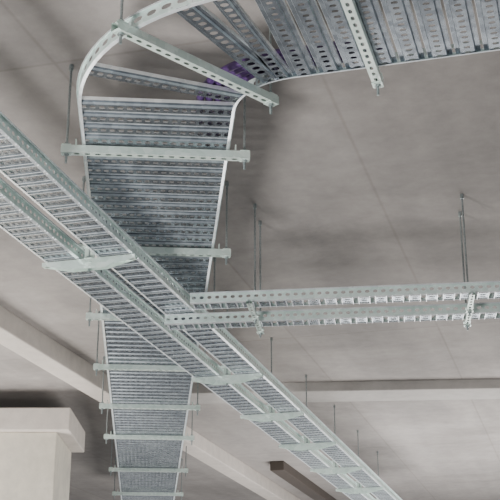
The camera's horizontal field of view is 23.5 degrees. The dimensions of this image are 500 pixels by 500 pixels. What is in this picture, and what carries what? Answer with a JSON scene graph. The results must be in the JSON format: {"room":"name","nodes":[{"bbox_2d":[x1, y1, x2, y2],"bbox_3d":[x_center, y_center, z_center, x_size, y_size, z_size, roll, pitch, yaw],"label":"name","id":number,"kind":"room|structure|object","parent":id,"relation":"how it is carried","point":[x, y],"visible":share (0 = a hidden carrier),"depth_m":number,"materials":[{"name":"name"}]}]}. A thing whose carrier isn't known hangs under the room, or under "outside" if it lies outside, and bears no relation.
{"room":"industrial building interior","nodes":[
{"label":"industrial building interior","id":0,"kind":"room"},
{"bbox_2d":[0,0,499,499],"bbox_3d":[0.000,1.063,11.350,26.000,0.300,28.000,0,-21,0],"label":"ceiling","id":1,"kind":"structure","parent":0,"point":[349,185],"depth_m":7.82,"materials":[{"name":"concrete"}]},
{"bbox_2d":[42,229,136,272],"bbox_3d":[-0.854,-0.220,6.478,0.530,0.720,0.044,-6,-21,15],"label":"hanger","id":2,"kind":"object","parent":1,"relation":"hanging from","point":[89,263],"visible":0.87,"depth_m":6.36,"materials":[{"name":"metal"}]},
{"bbox_2d":[112,457,182,499],"bbox_3d":[-1.267,2.849,14.955,0.880,0.514,0.044,2,-21,-4],"label":"hanger","id":3,"kind":"object","parent":1,"relation":"hanging from","point":[114,492],"visible":0.99,"depth_m":14.88,"materials":[{"name":"metal"}]},
{"bbox_2d":[109,430,187,476],"bbox_3d":[-1.129,2.270,13.410,0.880,0.514,0.044,2,-21,-4],"label":"hanger","id":4,"kind":"object","parent":1,"relation":"hanging from","point":[111,469],"visible":0.95,"depth_m":13.33,"materials":[{"name":"metal"}]},
{"bbox_2d":[93,311,205,375],"bbox_3d":[-0.763,0.732,9.309,0.880,0.514,0.044,2,-21,-4],"label":"hanger","id":5,"kind":"object","parent":1,"relation":"hanging from","point":[97,366],"visible":0.66,"depth_m":9.22,"materials":[{"name":"metal"}]},
{"bbox_2d":[104,409,194,444],"bbox_3d":[-0.981,1.649,11.752,0.880,0.514,0.044,2,-21,-4],"label":"hanger","id":6,"kind":"object","parent":1,"relation":"hanging from","point":[107,436],"visible":0.91,"depth_m":11.68,"materials":[{"name":"metal"}]},
{"bbox_2d":[0,305,299,499],"bbox_3d":[-0.943,1.860,12.813,5.347,0.174,18.344,0,-21,0],"label":"ceiling beam","id":7,"kind":"structure","parent":1,"relation":"attached to","point":[16,334],"depth_m":10.77,"materials":[{"name":"grey concrete"}]},
{"bbox_2d":[99,356,200,415],"bbox_3d":[-0.873,1.192,10.535,0.880,0.514,0.044,2,-21,-4],"label":"hanger","id":8,"kind":"object","parent":1,"relation":"hanging from","point":[102,405],"visible":0.94,"depth_m":10.46,"materials":[{"name":"metal"}]},
{"bbox_2d":[86,257,215,326],"bbox_3d":[-0.656,0.279,8.101,0.880,0.514,0.044,2,-21,-4],"label":"hanger","id":9,"kind":"object","parent":1,"relation":"hanging from","point":[90,316],"visible":0.38,"depth_m":8.00,"materials":[{"name":"metal"}]},
{"bbox_2d":[76,0,499,499],"bbox_3d":[-0.454,0.908,9.389,3.504,0.062,14.079,7,-22,-18],"label":"cable tray","id":10,"kind":"object","parent":9,"relation":"hanging from","point":[176,220],"visible":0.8,"depth_m":5.46,"materials":[{"name":"silver metal"}]},
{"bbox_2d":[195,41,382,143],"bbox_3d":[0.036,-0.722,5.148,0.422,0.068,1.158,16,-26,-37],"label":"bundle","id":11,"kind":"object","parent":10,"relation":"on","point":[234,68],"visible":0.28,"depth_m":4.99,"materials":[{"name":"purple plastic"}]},
{"bbox_2d":[75,176,230,264],"bbox_3d":[-0.549,-0.170,6.902,0.880,0.514,0.044,2,-21,-4],"label":"hanger","id":12,"kind":"object","parent":1,"relation":"hanging from","point":[225,253],"visible":0.63,"depth_m":6.84,"materials":[{"name":"metal"}]},
{"bbox_2d":[61,64,249,169],"bbox_3d":[-0.439,-0.630,5.676,0.880,0.514,0.044,2,-21,-4],"label":"hanger","id":13,"kind":"object","parent":1,"relation":"hanging from","point":[243,156],"visible":0.96,"depth_m":5.60,"materials":[{"name":"metal"}]},
{"bbox_2d":[111,0,278,114],"bbox_3d":[-0.202,-0.919,4.906,0.044,0.514,0.880,-19,-28,41],"label":"hanger","id":14,"kind":"object","parent":1,"relation":"hanging from","point":[120,28],"visible":0.97,"depth_m":4.80,"materials":[{"name":"metal"}]},
{"bbox_2d":[191,290,262,385],"bbox_3d":[-0.166,0.641,8.772,0.530,0.720,0.044,-6,-21,15],"label":"hanger","id":15,"kind":"object","parent":1,"relation":"hanging from","point":[227,378],"visible":0.91,"depth_m":8.65,"materials":[{"name":"metal"}]},
{"bbox_2d":[0,177,375,499],"bbox_3d":[-0.119,1.133,9.367,0.226,0.066,14.000,-6,-21,15],"label":"cable tray","id":16,"kind":"object","parent":15,"relation":"hanging from","point":[95,284],"visible":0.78,"depth_m":7.37,"materials":[{"name":"silver metal"}]},
{"bbox_2d":[246,203,263,337],"bbox_3d":[0.030,0.078,7.206,0.044,0.766,0.602,-2,-21,7],"label":"hanger","id":17,"kind":"object","parent":1,"relation":"hanging from","point":[260,329],"visible":1,"depth_m":7.26,"materials":[{"name":"metal"}]},
{"bbox_2d":[190,281,499,309],"bbox_3d":[1.897,0.204,6.684,4.500,0.061,0.157,-2,-21,7],"label":"cable tray","id":18,"kind":"object","parent":17,"relation":"on","point":[331,298],"visible":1,"depth_m":6.80,"materials":[{"name":"silver metal"}]},
{"bbox_2d":[240,337,303,422],"bbox_3d":[0.178,1.071,9.919,0.530,0.720,0.044,-6,-21,15],"label":"hanger","id":19,"kind":"object","parent":1,"relation":"hanging from","point":[272,416],"visible":0.94,"depth_m":9.80,"materials":[{"name":"metal"}]},
{"bbox_2d":[270,461,335,499],"bbox_3d":[0.800,3.306,16.735,0.180,0.120,3.400,-6,-21,15],"label":"ventilation duct","id":20,"kind":"object","parent":1,"relation":"attached to","point":[282,469],"visible":1,"depth_m":16.08,"materials":[{"name":"grey metal"}]},
{"bbox_2d":[279,375,335,451],"bbox_3d":[0.522,1.501,11.066,0.530,0.720,0.044,-6,-21,15],"label":"hanger","id":21,"kind":"object","parent":1,"relation":"hanging from","point":[307,445],"visible":0.96,"depth_m":10.95,"materials":[{"name":"metal"}]},
{"bbox_2d":[310,405,361,474],"bbox_3d":[0.867,1.931,12.213,0.530,0.720,0.044,-6,-21,15],"label":"hanger","id":22,"kind":"object","parent":1,"relation":"hanging from","point":[335,470],"visible":0.98,"depth_m":12.10,"materials":[{"name":"metal"}]},
{"bbox_2d":[0,111,401,499],"bbox_3d":[0.175,1.104,9.290,0.226,0.066,14.000,-6,-21,15],"label":"cable tray","id":23,"kind":"object","parent":22,"relation":"hanging from","point":[142,276],"visible":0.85,"depth_m":6.63,"materials":[{"name":"silver metal"}]},
{"bbox_2d":[190,379,499,403],"bbox_3d":[4.600,1.277,11.366,11.501,0.100,1.246,0,-21,0],"label":"ceiling beam","id":24,"kind":"structure","parent":1,"relation":"attached to","point":[453,389],"depth_m":11.44,"materials":[{"name":"grey concrete"}]},
{"bbox_2d":[336,430,383,494],"bbox_3d":[1.211,2.361,13.360,0.530,0.720,0.044,-6,-21,15],"label":"hanger","id":25,"kind":"object","parent":1,"relation":"hanging from","point":[359,490],"visible":0.93,"depth_m":13.25,"materials":[{"name":"metal"}]},
{"bbox_2d":[340,0,383,95],"bbox_3d":[0.415,-1.015,4.651,0.044,0.514,0.880,-6,-21,15],"label":"hanger","id":26,"kind":"object","parent":1,"relation":"hanging from","point":[377,81],"visible":0.98,"depth_m":4.66,"materials":[{"name":"metal"}]},
{"bbox_2d":[458,194,474,330],"bbox_3d":[1.270,0.025,7.064,0.044,0.766,0.602,-2,-21,7],"label":"hanger","id":27,"kind":"object","parent":1,"relation":"hanging from","point":[469,309],"visible":1,"depth_m":7.12,"materials":[{"name":"metal"}]},
{"bbox_3d":[0.000,5.103,8.766,40.000,0.200,44.000,0,-21,0],"label":"floor","id":28,"kind":"structure","parent":0,"visible":0},
{"bbox_2d":[0,432,70,499],"bbox_3d":[-2.960,3.812,11.333,2.200,4.020,1.000,0,-21,0],"label":"concrete column","id":29,"kind":"structure","parent":28,"relation":"on","point":[33,465],"depth_m":11.48,"materials":[{"name":"paint"}]},
{"bbox_2d":[0,408,84,451],"bbox_3d":[-2.930,1.817,12.049,2.400,0.220,1.120,0,-21,0],"label":"column capital","id":30,"kind":"structure","parent":29,"relation":"on","point":[63,421],"depth_m":11.54,"materials":[{"name":"concrete"}]},
{"bbox_3d":[2.604,-0.033,6.911,0.110,0.766,0.602,0,-21,0],"label":"hanger","id":31,"kind":"object","parent":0,"visible":0},
{"bbox_2d":[165,302,499,329],"bbox_3d":[1.825,0.344,7.056,4.700,0.061,0.157,-2,-21,7],"label":"cable tray","id":32,"kind":"object","parent":31,"relation":"hanging from","point":[482,313],"visible":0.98,"depth_m":7.17,"materials":[{"name":"silver metal"}]}
]}

